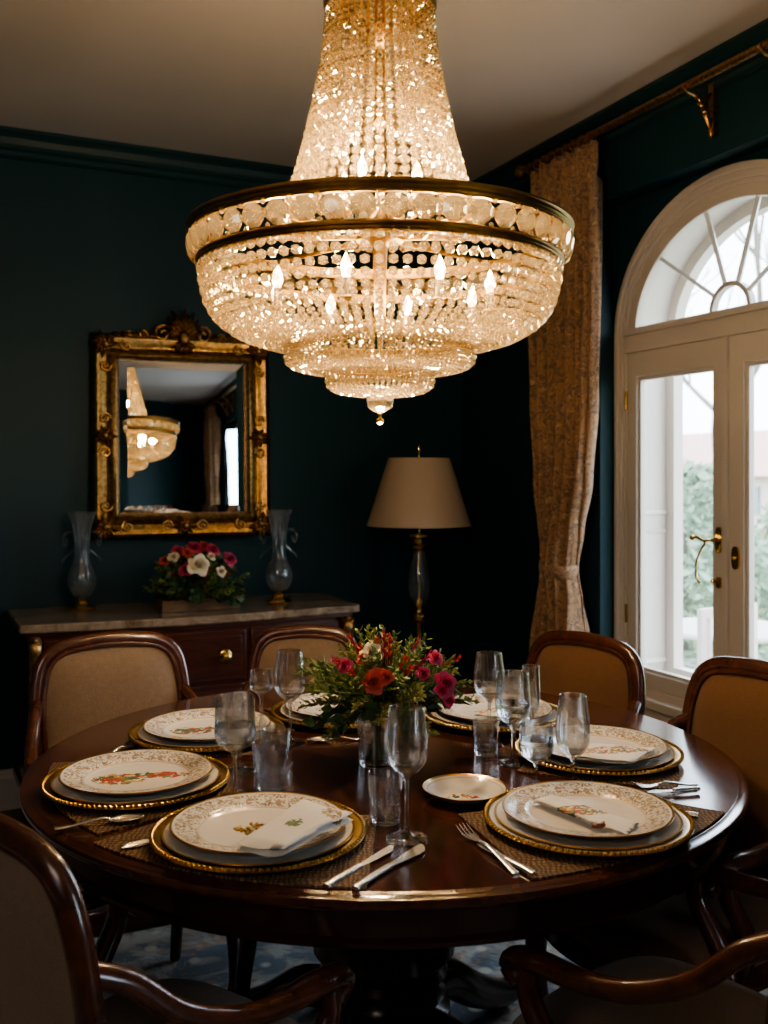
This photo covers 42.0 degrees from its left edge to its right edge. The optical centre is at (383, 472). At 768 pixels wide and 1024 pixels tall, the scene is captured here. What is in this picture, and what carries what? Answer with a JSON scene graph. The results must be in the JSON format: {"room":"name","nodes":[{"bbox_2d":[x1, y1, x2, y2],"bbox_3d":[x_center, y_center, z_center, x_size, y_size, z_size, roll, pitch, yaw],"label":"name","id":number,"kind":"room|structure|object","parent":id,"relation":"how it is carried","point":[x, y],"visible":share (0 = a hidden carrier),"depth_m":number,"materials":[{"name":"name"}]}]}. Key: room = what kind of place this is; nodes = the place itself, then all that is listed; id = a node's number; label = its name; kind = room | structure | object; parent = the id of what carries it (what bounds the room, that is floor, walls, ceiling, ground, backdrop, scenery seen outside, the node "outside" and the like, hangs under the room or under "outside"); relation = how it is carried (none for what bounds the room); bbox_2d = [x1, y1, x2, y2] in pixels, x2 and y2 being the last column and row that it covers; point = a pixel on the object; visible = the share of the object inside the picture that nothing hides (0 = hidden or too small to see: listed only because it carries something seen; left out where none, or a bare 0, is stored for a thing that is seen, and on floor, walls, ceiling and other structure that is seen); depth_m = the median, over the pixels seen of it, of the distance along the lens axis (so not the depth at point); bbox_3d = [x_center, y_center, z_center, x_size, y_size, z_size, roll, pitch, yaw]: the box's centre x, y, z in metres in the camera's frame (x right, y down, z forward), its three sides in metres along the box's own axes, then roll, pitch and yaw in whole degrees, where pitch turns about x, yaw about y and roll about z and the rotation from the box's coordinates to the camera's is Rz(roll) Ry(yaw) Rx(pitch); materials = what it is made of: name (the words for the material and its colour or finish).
{"room":"dining room","nodes":[
{"label":"dining room","id":0,"kind":"room"},
{"bbox_2d":[0,808,32,829],"bbox_3d":[0.657,1.400,1.658,5.878,0.120,6.917,0,0,0],"label":"floor","id":1,"kind":"structure","parent":0,"point":[16,814],"depth_m":3.91,"materials":[{"name":"brown wood"}]},
{"bbox_2d":[7,592,359,812],"bbox_3d":[-0.780,0.940,4.003,1.324,0.800,0.554,0,0,-26],"label":"sideboard","id":2,"kind":"object","parent":1,"relation":"on","point":[216,645],"visible":0.27,"depth_m":3.82,"materials":[{"name":"brown wood"}]},
{"bbox_2d":[67,511,96,609],"bbox_3d":[-1.206,0.347,3.991,0.123,0.385,0.123,0,0,26],"label":"hurricane vase","id":3,"kind":"object","parent":2,"relation":"on","point":[80,603],"visible":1,"depth_m":3.96,"materials":[{"name":"clear glass"}]},
{"bbox_2d":[156,596,238,612],"bbox_3d":[-0.739,0.517,3.971,0.310,0.046,0.100,0,0,-26],"label":"planter box","id":4,"kind":"object","parent":2,"relation":"on","point":[170,605],"visible":0.74,"depth_m":3.91,"materials":[{"name":"brown wood"}]},
{"bbox_2d":[142,541,249,607],"bbox_3d":[-0.735,0.402,3.979,0.408,0.267,0.414,0,0,21],"label":"flower arrangement","id":5,"kind":"object","parent":4,"relation":"in","point":[198,578],"visible":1,"depth_m":3.88,"materials":[{"name":"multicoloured plant"}]},
{"bbox_2d":[265,510,293,603],"bbox_3d":[-0.441,0.347,4.193,0.123,0.385,0.123,0,0,36],"label":"hurricane vase","id":6,"kind":"object","parent":2,"relation":"on","point":[277,597],"visible":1,"depth_m":4.16,"materials":[{"name":"clear glass"}]},
{"bbox_2d":[367,445,470,669],"bbox_3d":[0.152,0.609,4.350,0.456,1.462,0.456,0,0,0],"label":"floor lamp","id":7,"kind":"object","parent":1,"relation":"on","point":[418,493],"visible":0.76,"depth_m":4.21,"materials":[{"name":"beige fabric"}]},
{"bbox_2d":[94,925,767,1023],"bbox_3d":[-0.225,1.335,1.875,2.450,0.010,2.650,0,0,0],"label":"rug","id":8,"kind":"object","parent":1,"relation":"on","point":[204,956],"visible":0.02,"depth_m":2.72,"materials":[{"name":"blue carpet"}]},
{"bbox_2d":[23,630,256,997],"bbox_3d":[-0.601,0.874,2.419,0.535,0.913,0.537,0,0,-29],"label":"dining chair","id":9,"kind":"object","parent":8,"relation":"on","point":[79,683],"visible":0.36,"depth_m":2.57,"materials":[{"name":"beige fabric"}]},
{"bbox_2d":[0,813,354,1023],"bbox_3d":[-0.356,0.874,1.456,0.535,0.913,0.537,0,0,38],"label":"dining chair","id":10,"kind":"object","parent":8,"relation":"on","point":[53,970],"visible":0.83,"depth_m":1.20,"materials":[{"name":"brown wood"}]},
{"bbox_2d":[226,624,359,990],"bbox_3d":[-0.230,0.892,2.758,0.442,0.877,0.516,0,0,-1],"label":"dining chair","id":11,"kind":"object","parent":8,"relation":"on","point":[315,641],"visible":0.23,"depth_m":2.97,"materials":[{"name":"beige fabric"}]},
{"bbox_2d":[19,683,748,1023],"bbox_3d":[0.000,0.956,2.118,1.454,0.733,1.454,0,0,-7],"label":"dining table","id":12,"kind":"object","parent":8,"relation":"on","point":[399,936],"visible":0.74,"depth_m":1.68,"materials":[{"name":"brown wood"}]},
{"bbox_2d":[108,738,142,752],"bbox_3d":[-0.553,0.579,2.108,0.023,0.014,0.097,0,0,32],"label":"fork","id":13,"kind":"object","parent":12,"relation":"on","point":[131,744],"visible":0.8,"depth_m":2.12,"materials":[{"name":"silver metal"}]},
{"bbox_2d":[48,755,244,835],"bbox_3d":[-0.457,0.588,1.883,0.326,0.003,0.452,0,0,-27],"label":"placemat","id":14,"kind":"object","parent":12,"relation":"on","point":[100,827],"visible":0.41,"depth_m":1.73,"materials":[{"name":"brown wicker"}]},
{"bbox_2d":[54,814,143,829],"bbox_3d":[-0.474,0.580,1.667,0.145,0.013,0.033,0,0,-20],"label":"spoon","id":15,"kind":"object","parent":14,"relation":"on","point":[123,818],"visible":1,"depth_m":1.67,"materials":[{"name":"silver metal"}]},
{"bbox_2d":[108,814,143,822],"bbox_3d":[-0.434,0.583,1.682,0.059,0.008,0.033,0,0,-20],"label":"bowl","id":16,"kind":"object","parent":15,"relation":"on","point":[123,818],"depth_m":1.69,"materials":[{"name":"silver metal"}]},
{"bbox_2d":[40,755,229,809],"bbox_3d":[-0.464,0.577,1.879,0.344,0.018,0.344,0,0,0],"label":"charger plate","id":17,"kind":"object","parent":14,"relation":"on","point":[45,787],"visible":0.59,"depth_m":1.76,"materials":[{"name":"gold metal"}]},
{"bbox_2d":[51,763,219,803],"bbox_3d":[-0.464,0.576,1.879,0.308,0.013,0.308,0,0,0],"label":"dinner plate","id":18,"kind":"object","parent":17,"relation":"on","point":[57,787],"visible":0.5,"depth_m":1.79,"materials":[{"name":"white ceramic"}]},
{"bbox_2d":[58,749,212,794],"bbox_3d":[-0.464,0.567,1.879,0.282,0.020,0.282,0,0,0],"label":"plate","id":19,"kind":"object","parent":18,"relation":"on","point":[135,771],"visible":1,"depth_m":1.91,"materials":[{"name":"white ceramic"}]},
{"bbox_2d":[214,696,255,793],"bbox_3d":[-0.271,0.498,1.815,0.075,0.183,0.075,0,0,27],"label":"water goblet","id":20,"kind":"object","parent":14,"relation":"on","point":[233,735],"visible":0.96,"depth_m":1.79,"materials":[{"name":"clear glass"}]},
{"bbox_2d":[117,728,294,755],"bbox_3d":[-0.384,0.588,2.265,0.362,0.003,0.382,0,0,0],"label":"placemat","id":21,"kind":"object","parent":12,"relation":"on","point":[247,751],"visible":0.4,"depth_m":2.11,"materials":[{"name":"brown wicker"}]},
{"bbox_2d":[128,715,284,751],"bbox_3d":[-0.394,0.577,2.232,0.344,0.018,0.344,0,0,0],"label":"charger plate","id":22,"kind":"object","parent":21,"relation":"on","point":[132,735],"visible":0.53,"depth_m":2.13,"materials":[{"name":"gold metal"}]},
{"bbox_2d":[136,720,276,747],"bbox_3d":[-0.394,0.576,2.232,0.308,0.013,0.308,0,0,0],"label":"dinner plate","id":23,"kind":"object","parent":22,"relation":"on","point":[272,727],"visible":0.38,"depth_m":2.15,"materials":[{"name":"white ceramic"}]},
{"bbox_2d":[143,708,270,741],"bbox_3d":[-0.394,0.567,2.232,0.282,0.020,0.282,0,0,0],"label":"plate","id":24,"kind":"object","parent":23,"relation":"on","point":[189,725],"visible":0.73,"depth_m":2.27,"materials":[{"name":"white ceramic"}]},
{"bbox_2d":[93,815,376,889],"bbox_3d":[-0.198,0.588,1.615,0.469,0.003,0.324,0,0,22],"label":"placemat","id":25,"kind":"object","parent":12,"relation":"on","point":[314,876],"visible":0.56,"depth_m":1.50,"materials":[{"name":"brown wicker"}]},
{"bbox_2d":[120,839,149,848],"bbox_3d":[-0.373,0.584,1.584,0.094,0.013,0.024,0,0,-36],"label":"spoon","id":26,"kind":"object","parent":25,"relation":"on","point":[125,846],"visible":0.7,"depth_m":1.57,"materials":[{"name":"silver metal"}]},
{"bbox_2d":[149,798,365,873],"bbox_3d":[-0.201,0.577,1.608,0.344,0.018,0.344,0,0,0],"label":"charger plate","id":27,"kind":"object","parent":25,"relation":"on","point":[155,841],"visible":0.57,"depth_m":1.49,"materials":[{"name":"gold metal"}]},
{"bbox_2d":[161,815,354,865],"bbox_3d":[-0.201,0.576,1.608,0.308,0.013,0.308,0,0,0],"label":"dinner plate","id":28,"kind":"object","parent":27,"relation":"on","point":[173,844],"visible":0.36,"depth_m":1.51,"materials":[{"name":"white ceramic"}]},
{"bbox_2d":[169,791,346,853],"bbox_3d":[-0.201,0.567,1.608,0.282,0.020,0.282,0,0,0],"label":"plate","id":29,"kind":"object","parent":28,"relation":"on","point":[208,824],"visible":0.52,"depth_m":1.65,"materials":[{"name":"white ceramic"}]},
{"bbox_2d":[233,822,264,834],"bbox_3d":[-0.191,0.553,1.551,0.085,0.015,0.041,0,0,0],"label":"floral motif","id":30,"kind":"object","parent":29,"relation":"on","point":[249,829],"visible":0.3,"depth_m":1.55,"materials":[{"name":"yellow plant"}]},
{"bbox_2d":[235,799,352,856],"bbox_3d":[-0.129,0.535,1.510,0.107,0.032,0.178,0,0,29],"label":"napkin","id":31,"kind":"object","parent":29,"relation":"on","point":[304,820],"visible":1,"depth_m":1.48,"materials":[{"name":"beige fabric"}]},
{"bbox_2d":[323,845,393,888],"bbox_3d":[-0.032,0.586,1.495,0.017,0.009,0.184,0,0,32],"label":"knife","id":32,"kind":"object","parent":25,"relation":"on","point":[328,884],"visible":1,"depth_m":1.48,"materials":[{"name":"silver metal"}]},
{"bbox_2d":[252,742,279,775],"bbox_3d":[-0.232,0.559,1.965,0.056,0.061,0.056,0,0,3],"label":"tumbler","id":33,"kind":"object","parent":12,"relation":"on","point":[279,742],"visible":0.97,"depth_m":1.96,"materials":[{"name":"clear glass"}]},
{"bbox_2d":[254,745,287,791],"bbox_3d":[-0.211,0.550,1.867,0.062,0.079,0.062,0,0,-10],"label":"tumbler","id":34,"kind":"object","parent":12,"relation":"on","point":[255,751],"visible":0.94,"depth_m":1.86,"materials":[{"name":"clear glass"}]},
{"bbox_2d":[262,726,290,761],"bbox_3d":[-0.222,0.558,2.065,0.060,0.063,0.060,0,0,-7],"label":"tumbler","id":35,"kind":"object","parent":12,"relation":"on","point":[289,726],"visible":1,"depth_m":2.05,"materials":[{"name":"clear glass"}]},
{"bbox_2d":[274,649,303,740],"bbox_3d":[-0.205,0.488,2.177,0.069,0.204,0.069,0,0,-22],"label":"wine glass","id":36,"kind":"object","parent":12,"relation":"on","point":[301,649],"visible":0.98,"depth_m":2.18,"materials":[{"name":"clear glass"}]},
{"bbox_2d":[264,707,391,733],"bbox_3d":[-0.139,0.588,2.423,0.320,0.003,0.345,0,0,0],"label":"placemat","id":37,"kind":"object","parent":12,"relation":"on","point":[389,726],"visible":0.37,"depth_m":2.30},
{"bbox_2d":[271,699,400,727],"bbox_3d":[-0.100,0.577,2.425,0.344,0.018,0.344,0,0,0],"label":"charger plate","id":38,"kind":"object","parent":37,"relation":"on","point":[275,712],"visible":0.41,"depth_m":2.31,"materials":[{"name":"gold metal"}]},
{"bbox_2d":[279,704,392,724],"bbox_3d":[-0.100,0.576,2.425,0.308,0.013,0.308,0,0,0],"label":"dinner plate","id":39,"kind":"object","parent":38,"relation":"on","point":[283,710],"visible":0.16,"depth_m":2.35,"materials":[{"name":"white ceramic"}]},
{"bbox_2d":[284,693,361,718],"bbox_3d":[-0.100,0.567,2.425,0.282,0.020,0.282,0,0,0],"label":"plate","id":40,"kind":"object","parent":39,"relation":"on","point":[292,704],"visible":0.24,"depth_m":2.43,"materials":[{"name":"white ceramic"}]},
{"bbox_2d":[307,735,361,741],"bbox_3d":[-0.109,0.583,2.200,0.123,0.013,0.033,0,0,-10],"label":"spoon","id":41,"kind":"object","parent":12,"relation":"on","point":[317,738],"visible":0.87,"depth_m":2.20,"materials":[{"name":"silver metal"}]},
{"bbox_2d":[307,736,332,741],"bbox_3d":[-0.141,0.586,2.195,0.059,0.008,0.033,0,0,-10],"label":"bowl","id":42,"kind":"object","parent":41,"relation":"on","point":[318,738],"depth_m":2.20,"materials":[{"name":"silver metal"}]},
{"bbox_2d":[368,775,402,825],"bbox_3d":[0.003,0.548,1.692,0.060,0.084,0.060,0,0,-12],"label":"tumbler","id":43,"kind":"object","parent":12,"relation":"on","point":[401,775],"visible":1,"depth_m":1.68,"materials":[{"name":"clear glass"}]},
{"bbox_2d":[352,844,424,890],"bbox_3d":[0.014,0.586,1.492,0.022,0.009,0.196,0,0,31],"label":"knife","id":44,"kind":"object","parent":12,"relation":"on","point":[419,849],"visible":1,"depth_m":1.48,"materials":[{"name":"silver metal"}]},
{"bbox_2d":[385,707,427,833],"bbox_3d":[0.037,0.483,1.612,0.069,0.213,0.069,0,0,16],"label":"wine glass","id":45,"kind":"object","parent":12,"relation":"on","point":[389,707],"visible":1,"depth_m":1.61,"materials":[{"name":"clear glass"}]},
{"bbox_2d":[422,774,507,804],"bbox_3d":[0.147,0.580,1.818,0.155,0.020,0.155,0,0,0],"label":"dish","id":46,"kind":"object","parent":12,"relation":"on","point":[457,789],"visible":0.98,"depth_m":1.84,"materials":[{"name":"white ceramic"}]},
{"bbox_2d":[473,721,498,756],"bbox_3d":[0.214,0.554,2.098,0.056,0.071,0.056,0,0,38],"label":"tumbler","id":47,"kind":"object","parent":12,"relation":"on","point":[473,721],"visible":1,"depth_m":2.09,"materials":[{"name":"clear glass"}]},
{"bbox_2d":[455,823,518,874],"bbox_3d":[0.160,0.583,1.558,0.023,0.012,0.194,0,0,-20],"label":"fork","id":48,"kind":"object","parent":12,"relation":"on","point":[473,836],"visible":1,"depth_m":1.55,"materials":[{"name":"silver metal"}]},
{"bbox_2d":[473,652,504,740],"bbox_3d":[0.229,0.490,2.175,0.069,0.199,0.069,0,0,-16],"label":"wine glass","id":49,"kind":"object","parent":12,"relation":"on","point":[501,652],"visible":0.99,"depth_m":2.17,"materials":[{"name":"clear glass"}]},
{"bbox_2d":[421,716,588,739],"bbox_3d":[0.259,0.588,2.386,0.375,0.003,0.320,0,0,44],"label":"placemat","id":50,"kind":"object","parent":12,"relation":"on","point":[569,720],"visible":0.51,"depth_m":2.26,"materials":[{"name":"brown wicker"}]},
{"bbox_2d":[422,704,566,731],"bbox_3d":[0.262,0.577,2.390,0.344,0.018,0.344,0,0,0],"label":"charger plate","id":51,"kind":"object","parent":50,"relation":"on","point":[562,717],"visible":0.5,"depth_m":2.27,"materials":[{"name":"gold metal"}]},
{"bbox_2d":[429,708,558,728],"bbox_3d":[0.262,0.576,2.390,0.308,0.013,0.308,0,0,0],"label":"dinner plate","id":52,"kind":"object","parent":51,"relation":"on","point":[438,715],"visible":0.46,"depth_m":2.31,"materials":[{"name":"white ceramic"}]},
{"bbox_2d":[437,693,552,723],"bbox_3d":[0.262,0.567,2.390,0.282,0.020,0.282,0,0,0],"label":"plate","id":53,"kind":"object","parent":52,"relation":"on","point":[463,711],"visible":0.69,"depth_m":2.42,"materials":[{"name":"white ceramic"}]},
{"bbox_2d":[473,705,535,719],"bbox_3d":[0.277,0.547,2.293,0.111,0.018,0.105,0,0,39],"label":"napkin","id":54,"kind":"object","parent":53,"relation":"on","point":[491,712],"visible":0.3,"depth_m":2.28,"materials":[{"name":"white fabric"}]},
{"bbox_2d":[477,843,536,874],"bbox_3d":[0.185,0.586,1.522,0.017,0.009,0.141,0,0,-30],"label":"knife","id":55,"kind":"object","parent":12,"relation":"on","point":[512,862],"visible":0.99,"depth_m":1.49,"materials":[{"name":"silver metal"}]},
{"bbox_2d":[495,676,530,759],"bbox_3d":[0.262,0.497,2.030,0.073,0.185,0.073,0,0,17],"label":"water goblet","id":56,"kind":"object","parent":12,"relation":"on","point":[510,710],"visible":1,"depth_m":2.01,"materials":[{"name":"clear glass"}]},
{"bbox_2d":[518,724,553,784],"bbox_3d":[0.284,0.528,1.865,0.066,0.123,0.066,0,0,-38],"label":"water goblet","id":57,"kind":"object","parent":12,"relation":"on","point":[534,747],"visible":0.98,"depth_m":1.84,"materials":[{"name":"clear glass"}]},
{"bbox_2d":[555,695,590,749],"bbox_3d":[0.356,0.504,1.887,0.065,0.171,0.065,0,0,-18],"label":"champagne flute","id":58,"kind":"object","parent":12,"relation":"on","point":[586,695],"visible":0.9,"depth_m":1.89,"materials":[{"name":"clear glass"}]},
{"bbox_2d":[458,803,723,880],"bbox_3d":[0.332,0.588,1.681,0.470,0.003,0.312,0,0,-37],"label":"placemat","id":59,"kind":"object","parent":12,"relation":"on","point":[547,864],"visible":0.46,"depth_m":1.54,"materials":[{"name":"brown wicker"}]},
{"bbox_2d":[483,787,694,856],"bbox_3d":[0.339,0.577,1.671,0.344,0.018,0.344,0,0,0],"label":"charger plate","id":60,"kind":"object","parent":59,"relation":"on","point":[687,831],"visible":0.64,"depth_m":1.56,"materials":[{"name":"gold ceramic"}]},
{"bbox_2d":[494,798,682,849],"bbox_3d":[0.339,0.576,1.671,0.308,0.013,0.308,0,0,0],"label":"dinner plate","id":61,"kind":"object","parent":60,"relation":"on","point":[660,836],"visible":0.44,"depth_m":1.58,"materials":[{"name":"white ceramic"}]},
{"bbox_2d":[502,780,674,837],"bbox_3d":[0.339,0.567,1.671,0.282,0.020,0.282,0,0,0],"label":"plate","id":62,"kind":"object","parent":61,"relation":"on","point":[652,813],"visible":0.85,"depth_m":1.70,"materials":[{"name":"white ceramic"}]},
{"bbox_2d":[532,794,639,834],"bbox_3d":[0.334,0.559,1.645,0.052,0.010,0.224,0,0,-33],"label":"napkin","id":63,"kind":"object","parent":62,"relation":"on","point":[615,824],"visible":0.97,"depth_m":1.63,"materials":[{"name":"white fabric"}]},
{"bbox_2d":[591,821,605,828],"bbox_3d":[0.331,0.543,1.542,0.024,0.011,0.015,0,0,-10],"label":"garnish","id":64,"kind":"object","parent":62,"relation":"on","point":[602,824],"visible":1,"depth_m":1.54,"materials":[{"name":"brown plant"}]},
{"bbox_2d":[686,811,698,817],"bbox_3d":[0.513,0.582,1.714,0.050,0.008,0.017,0,0,27],"label":"knife","id":65,"kind":"object","parent":59,"relation":"on","point":[693,814],"visible":0.57,"depth_m":1.70,"materials":[{"name":"silver metal"}]},
{"bbox_2d":[513,738,679,789],"bbox_3d":[0.431,0.588,2.061,0.339,0.003,0.421,0,0,0],"label":"placemat","id":66,"kind":"object","parent":12,"relation":"on","point":[673,774],"visible":0.37,"depth_m":1.93,"materials":[{"name":"brown wicker"}]},
{"bbox_2d":[514,731,683,775],"bbox_3d":[0.443,0.577,2.073,0.344,0.018,0.344,0,0,0],"label":"charger plate","id":67,"kind":"object","parent":66,"relation":"on","point":[678,759],"visible":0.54,"depth_m":1.95,"materials":[{"name":"gold metal"}]},
{"bbox_2d":[542,745,674,770],"bbox_3d":[0.443,0.576,2.073,0.308,0.013,0.308,0,0,0],"label":"dinner plate","id":68,"kind":"object","parent":67,"relation":"on","point":[669,755],"visible":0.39,"depth_m":1.98,"materials":[{"name":"white ceramic"}]},
{"bbox_2d":[531,724,667,763],"bbox_3d":[0.443,0.567,2.073,0.282,0.020,0.282,0,0,0],"label":"plate","id":69,"kind":"object","parent":68,"relation":"on","point":[571,738],"visible":0.59,"depth_m":2.14,"materials":[{"name":"white ceramic"}]},
{"bbox_2d":[567,743,654,763],"bbox_3d":[0.450,0.551,1.979,0.150,0.014,0.111,0,0,28],"label":"napkin","id":70,"kind":"object","parent":69,"relation":"on","point":[609,753],"visible":0.99,"depth_m":1.96,"materials":[{"name":"white fabric"}]},
{"bbox_2d":[632,781,697,787],"bbox_3d":[0.525,0.580,1.863,0.127,0.012,0.023,0,0,-11],"label":"fork","id":71,"kind":"object","parent":12,"relation":"on","point":[661,782],"visible":0.97,"depth_m":1.86,"materials":[{"name":"silver metal"}]},
{"bbox_2d":[648,786,700,793],"bbox_3d":[0.528,0.582,1.836,0.108,0.009,0.017,0,0,-12],"label":"knife","id":72,"kind":"object","parent":12,"relation":"on","point":[689,788],"visible":0.98,"depth_m":1.83,"materials":[{"name":"silver metal"}]},
{"bbox_3d":[-0.014,0.529,2.027,0.090,0.122,0.090,0,0,0],"label":"flower vase","id":73,"kind":"object","parent":12,"relation":"on","visible":0},
{"bbox_2d":[294,624,479,759],"bbox_3d":[0.002,0.442,2.029,0.363,0.270,0.364,0,0,14],"label":"bouquet","id":74,"kind":"object","parent":73,"relation":"in","point":[382,682],"visible":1,"depth_m":1.96,"materials":[{"name":"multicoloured plant"}]},
{"bbox_2d":[509,630,645,714],"bbox_3d":[0.384,0.888,2.636,0.521,0.886,0.519,0,0,-42],"label":"dining chair","id":75,"kind":"object","parent":8,"relation":"on","point":[573,664],"visible":0.27,"depth_m":2.75,"materials":[{"name":"brown wood"}]},
{"bbox_2d":[499,864,767,1023],"bbox_3d":[0.486,0.874,1.537,0.535,0.913,0.537,0,0,-43],"label":"dining chair","id":76,"kind":"object","parent":8,"relation":"on","point":[637,989],"visible":0.86,"depth_m":1.56,"materials":[{"name":"brown wood"}]},
{"bbox_2d":[525,656,767,997],"bbox_3d":[0.628,0.874,2.107,0.537,0.913,0.535,0,0,-30],"label":"dining chair","id":77,"kind":"object","parent":8,"relation":"on","point":[725,705],"visible":0.33,"depth_m":2.06,"materials":[{"name":"brown wood"}]},
{"bbox_2d":[0,158,461,769],"bbox_3d":[-0.792,-0.010,4.404,3.152,2.700,0.120,0,0,-26],"label":"wall","id":78,"kind":"structure","parent":0,"point":[83,252],"depth_m":4.34,"materials":[{"name":"teal paint"}]},
{"bbox_2d":[0,768,20,810],"bbox_3d":[-0.829,1.261,4.309,2.702,0.158,0.020,0,0,-26],"label":"baseboard","id":79,"kind":"structure","parent":78,"relation":"attached to","point":[9,791],"depth_m":3.98,"materials":[{"name":"white paint"}]},
{"bbox_2d":[88,308,274,542],"bbox_3d":[-0.846,-0.207,4.224,0.774,0.986,0.132,0,0,-22],"label":"gilt mirror","id":80,"kind":"object","parent":78,"relation":"attached to","point":[180,430],"visible":1,"depth_m":4.21,"materials":[{"name":"gold metal"}]},
{"bbox_2d":[118,360,245,512],"bbox_3d":[-0.849,-0.152,4.231,0.538,0.652,0.004,0,-2,-22],"label":"mirror glass","id":81,"kind":"object","parent":80,"relation":"attached to","point":[182,427],"depth_m":4.23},
{"bbox_2d":[0,125,460,216],"bbox_3d":[-0.853,-1.308,4.266,2.822,0.105,0.075,0,0,-26],"label":"trim","id":82,"kind":"structure","parent":78,"relation":"attached to","point":[21,144],"depth_m":4.23,"materials":[{"name":"teal paint"}]},
{"bbox_2d":[0,0,767,180],"bbox_3d":[0.657,-1.410,1.658,5.878,0.100,6.917,0,0,0],"label":"ceiling","id":83,"kind":"structure","parent":0,"point":[469,90],"depth_m":3.38,"materials":[{"name":"paint"}]},
{"bbox_2d":[185,0,574,424],"bbox_3d":[-0.009,-0.731,2.118,0.810,1.259,0.811,0,0,35],"label":"crystal chandelier","id":84,"kind":"object","parent":83,"relation":"hanging from","point":[379,20],"visible":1,"depth_m":2.09,"materials":[{"name":"gold metal"}]},
{"bbox_2d":[462,67,767,687],"bbox_3d":[1.983,-0.010,1.650,0.300,2.700,7.290,0,0,-24],"label":"wall","id":85,"kind":"structure","parent":0,"point":[501,547],"depth_m":4.42,"materials":[{"name":"teal paint"}]},
{"bbox_2d":[457,18,767,215],"bbox_3d":[1.805,-1.308,1.588,0.075,0.105,7.220,0,0,-24],"label":"trim","id":86,"kind":"structure","parent":85,"relation":"attached to","point":[503,175],"depth_m":3.55,"materials":[{"name":"teal paint"}]},
{"bbox_2d":[515,38,767,178],"bbox_3d":[1.035,-1.194,3.258,0.153,0.192,2.150,0,0,-24],"label":"curtain rod","id":87,"kind":"object","parent":85,"relation":"attached to","point":[710,115],"visible":0.98,"depth_m":3.28,"materials":[{"name":"metal"}]},
{"bbox_2d":[523,131,602,650],"bbox_3d":[0.689,0.025,3.928,0.171,2.607,0.475,0,0,-23],"label":"curtain","id":88,"kind":"object","parent":87,"relation":"hanging from","point":[564,311],"visible":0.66,"depth_m":3.84,"materials":[{"name":"fabric"}]},
{"bbox_2d":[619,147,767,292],"bbox_3d":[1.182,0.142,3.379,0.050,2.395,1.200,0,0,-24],"label":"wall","id":89,"kind":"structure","parent":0,"point":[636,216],"depth_m":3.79,"materials":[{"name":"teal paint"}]},
{"bbox_2d":[614,159,767,722],"bbox_3d":[1.253,-0.059,3.411,0.335,1.937,1.200,0,0,-24],"label":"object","id":90,"kind":"structure","parent":89,"relation":"in","point":[656,345],"depth_m":3.71,"materials":[{"name":"white paint"}]},
{"label":"outside","id":91,"kind":"structure","parent":0,"visible":0},
{"bbox_2d":[687,526,767,657],"bbox_3d":[26.690,1.690,24.555,72.558,0.001,72.509,0,0,0],"label":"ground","id":92,"kind":"structure","parent":91,"point":[758,532],"depth_m":12.38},
{"bbox_2d":[683,457,712,606],"bbox_3d":[3.497,0.587,13.492,2.169,2.357,2.197,0,0,0],"label":"shrub","id":93,"kind":"object","parent":92,"relation":"on","point":[694,587],"visible":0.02,"depth_m":13.02,"materials":[{"name":"green plant"}]},
{"bbox_2d":[689,249,739,298],"bbox_3d":[4.820,-2.558,20.650,4.052,8.514,3.773,0,0,-45],"label":"bare tree","id":94,"kind":"object","parent":92,"relation":"on","point":[706,274],"visible":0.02,"depth_m":20.18,"materials":[{"name":"grey plant"}]},
{"bbox_2d":[683,430,767,531],"bbox_3d":[11.934,0.140,34.000,6.800,3.100,12.800,0,0,-24],"label":"neighbouring house","id":95,"kind":"structure","parent":92,"relation":"on","point":[697,447],"depth_m":31.42,"materials":[{"name":"tile"}]},
{"bbox_2d":[683,214,767,568],"bbox_3d":[5.736,-1.873,16.032,3.461,7.156,4.729,0,0,20],"label":"bare tree","id":96,"kind":"object","parent":92,"relation":"on","point":[757,235],"visible":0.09,"depth_m":15.17,"materials":[{"name":"grey plant"}]},
{"bbox_2d":[683,460,767,669],"bbox_3d":[2.720,0.815,9.008,1.702,1.882,1.767,0,0,0],"label":"shrub","id":97,"kind":"object","parent":92,"relation":"on","point":[701,473],"visible":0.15,"depth_m":8.62,"materials":[{"name":"green plant"}]},
{"bbox_2d":[754,501,767,603],"bbox_3d":[5.731,0.846,12.526,2.456,1.838,2.392,0,0,0],"label":"shrub","id":98,"kind":"object","parent":92,"relation":"on","point":[764,542],"visible":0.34,"depth_m":12.64,"materials":[{"name":"green plant"}]},
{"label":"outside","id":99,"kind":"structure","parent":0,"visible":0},
{"bbox_2d":[683,658,696,669],"bbox_3d":[2.889,1.705,4.553,3.440,0.070,12.000,0,0,-24],"label":"terrace","id":100,"kind":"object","parent":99,"point":[691,659],"depth_m":8.77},
{"bbox_2d":[683,617,767,643],"bbox_3d":[2.098,1.305,6.100,0.860,0.730,0.860,0,0,0],"label":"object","id":101,"kind":"object","parent":100,"relation":"on","point":[689,624],"visible":0.09,"depth_m":5.97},
{"bbox_2d":[697,603,757,666],"bbox_3d":[1.742,1.195,5.592,0.480,0.950,0.460,0,0,-34],"label":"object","id":102,"kind":"object","parent":100,"relation":"on","point":[704,615],"visible":0.1,"depth_m":5.29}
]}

